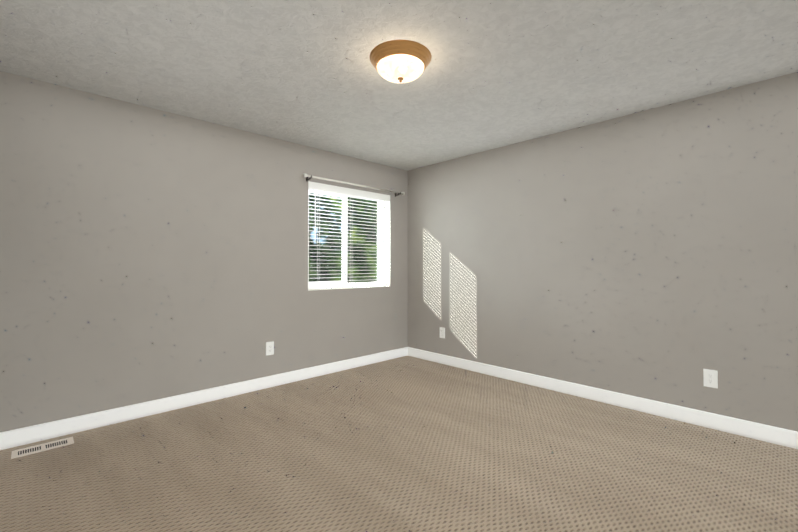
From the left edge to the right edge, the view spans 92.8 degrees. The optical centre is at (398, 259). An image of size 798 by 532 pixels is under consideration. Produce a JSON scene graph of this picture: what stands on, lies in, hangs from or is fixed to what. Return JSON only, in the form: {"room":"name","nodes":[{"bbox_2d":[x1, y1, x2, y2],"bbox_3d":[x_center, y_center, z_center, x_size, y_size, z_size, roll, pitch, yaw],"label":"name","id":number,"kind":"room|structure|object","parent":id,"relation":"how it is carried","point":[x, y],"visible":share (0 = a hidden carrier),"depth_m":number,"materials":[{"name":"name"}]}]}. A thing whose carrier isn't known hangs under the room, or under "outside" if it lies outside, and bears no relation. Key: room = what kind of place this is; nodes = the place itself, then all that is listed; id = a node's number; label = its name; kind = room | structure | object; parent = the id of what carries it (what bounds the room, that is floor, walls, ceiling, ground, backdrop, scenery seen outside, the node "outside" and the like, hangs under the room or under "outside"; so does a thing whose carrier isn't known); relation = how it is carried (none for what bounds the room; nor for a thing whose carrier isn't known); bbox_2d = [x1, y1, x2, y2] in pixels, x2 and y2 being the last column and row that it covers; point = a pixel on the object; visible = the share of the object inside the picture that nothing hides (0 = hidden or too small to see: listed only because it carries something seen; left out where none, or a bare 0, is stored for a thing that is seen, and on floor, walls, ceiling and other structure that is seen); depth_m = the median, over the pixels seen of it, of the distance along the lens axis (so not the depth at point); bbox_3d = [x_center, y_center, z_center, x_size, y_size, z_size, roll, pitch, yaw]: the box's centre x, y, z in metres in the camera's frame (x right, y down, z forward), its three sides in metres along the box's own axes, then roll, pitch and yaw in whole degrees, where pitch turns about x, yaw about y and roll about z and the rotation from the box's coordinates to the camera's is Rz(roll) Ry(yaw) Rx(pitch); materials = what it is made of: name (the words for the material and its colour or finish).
{"room":"empty bedroom","nodes":[
{"label":"empty bedroom","id":0,"kind":"room"},
{"bbox_2d":[0,71,407,431],"bbox_3d":[-1.339,0.022,3.774,4.230,2.440,0.210,1,-1,-44],"label":"wall","id":1,"kind":"structure","parent":0,"point":[148,254],"depth_m":3.04,"materials":[{"name":"paint"}]},
{"bbox_2d":[0,347,407,449],"bbox_3d":[-1.262,1.186,3.675,3.830,0.110,0.013,1,-1,-44],"label":"baseboard","id":2,"kind":"structure","parent":1,"relation":"attached to","point":[33,434],"depth_m":3.09,"materials":[{"name":"white wood"}]},
{"bbox_2d":[266,341,273,355],"bbox_3d":[-1.253,0.866,3.693,0.080,0.128,0.008,1,-1,-44],"label":"electrical outlet","id":3,"kind":"object","parent":1,"relation":"attached to","point":[269,348],"visible":1,"depth_m":3.69,"materials":[{"name":"white plastic"}]},
{"bbox_2d":[308,189,383,289],"bbox_3d":[-0.644,-0.241,4.524,1.175,1.156,0.070,1,-1,-44],"label":"sliding window","id":4,"kind":"structure","parent":1,"relation":"in","point":[380,261],"depth_m":4.54,"materials":[{"name":"white plastic"}]},
{"bbox_2d":[308,182,389,288],"bbox_3d":[-0.556,-0.251,4.432,1.169,1.133,0.059,1,-1,-44],"label":"window blind","id":5,"kind":"object","parent":4,"relation":"attached to","point":[337,189],"visible":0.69,"depth_m":4.34,"materials":[{"name":"white plastic"}]},
{"bbox_2d":[0,356,797,531],"bbox_3d":[0.463,1.252,1.880,4.230,0.080,5.410,1,-1,-44],"label":"floor","id":6,"kind":"structure","parent":0,"point":[407,444],"depth_m":2.22,"materials":[{"name":"carpet"}]},
{"bbox_2d":[11,437,73,458],"bbox_3d":[-2.307,1.218,2.467,0.294,0.006,0.133,1,-1,-44],"label":"air vent register","id":7,"kind":"object","parent":6,"relation":"on","point":[40,448],"visible":1,"depth_m":2.46,"materials":[{"name":"beige metal"}]},
{"bbox_2d":[0,0,797,170],"bbox_3d":[0.463,-1.278,1.921,4.230,0.100,5.410,1,-1,-44],"label":"ceiling","id":8,"kind":"structure","parent":0,"point":[497,74],"depth_m":2.33,"materials":[{"name":"white paint"}]},
{"bbox_2d":[369,40,431,82],"bbox_3d":[0.009,-1.145,2.301,0.376,0.154,0.376,1,-1,-44],"label":"flush-mount ceiling light","id":9,"kind":"object","parent":8,"relation":"attached to","point":[400,61],"visible":1,"depth_m":2.20,"materials":[{"name":"wood"},{"name":"alabaster glass"}]},
{"bbox_2d":[408,72,797,430],"bbox_3d":[1.988,0.013,3.222,0.200,2.440,5.200,1,-1,-44],"label":"wall","id":10,"kind":"structure","parent":0,"point":[651,254],"depth_m":3.13,"materials":[{"name":"paint"}]},
{"bbox_2d":[440,327,444,337],"bbox_3d":[0.520,0.885,4.584,0.008,0.128,0.080,1,-1,-44],"label":"electrical outlet","id":11,"kind":"object","parent":10,"relation":"attached to","point":[442,332],"visible":1,"depth_m":4.58,"materials":[{"name":"white plastic"}]},
{"bbox_2d":[408,347,797,448],"bbox_3d":[1.846,1.178,3.196,0.013,0.110,4.987,1,-1,-44],"label":"baseboard","id":12,"kind":"structure","parent":10,"relation":"attached to","point":[767,433],"depth_m":3.10,"materials":[{"name":"white wood"}]},
{"bbox_2d":[703,369,717,388],"bbox_3d":[2.268,0.868,2.767,0.008,0.128,0.080,1,-1,-44],"label":"electrical outlet","id":13,"kind":"object","parent":10,"relation":"attached to","point":[710,378],"visible":1,"depth_m":2.76,"materials":[{"name":"white plastic"}]},
{"bbox_3d":[-0.473,-0.845,4.407,1.305,0.062,0.099,1,-1,-44],"label":"brackets","id":14,"kind":"object","parent":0,"visible":0},
{"bbox_2d":[303,173,404,194],"bbox_3d":[-0.455,-0.854,4.389,1.443,0.040,0.040,1,-1,-44],"label":"curtain rod","id":15,"kind":"object","parent":14,"relation":"on","point":[316,177],"visible":1,"depth_m":4.29,"materials":[{"name":"silver metal"}]},
{"label":"outside","id":16,"kind":"structure","parent":0,"visible":0},
{"bbox_2d":[309,193,376,282],"bbox_3d":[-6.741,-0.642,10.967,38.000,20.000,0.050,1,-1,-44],"label":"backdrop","id":17,"kind":"structure","parent":16,"point":[352,256],"depth_m":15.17,"materials":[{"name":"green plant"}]}
]}

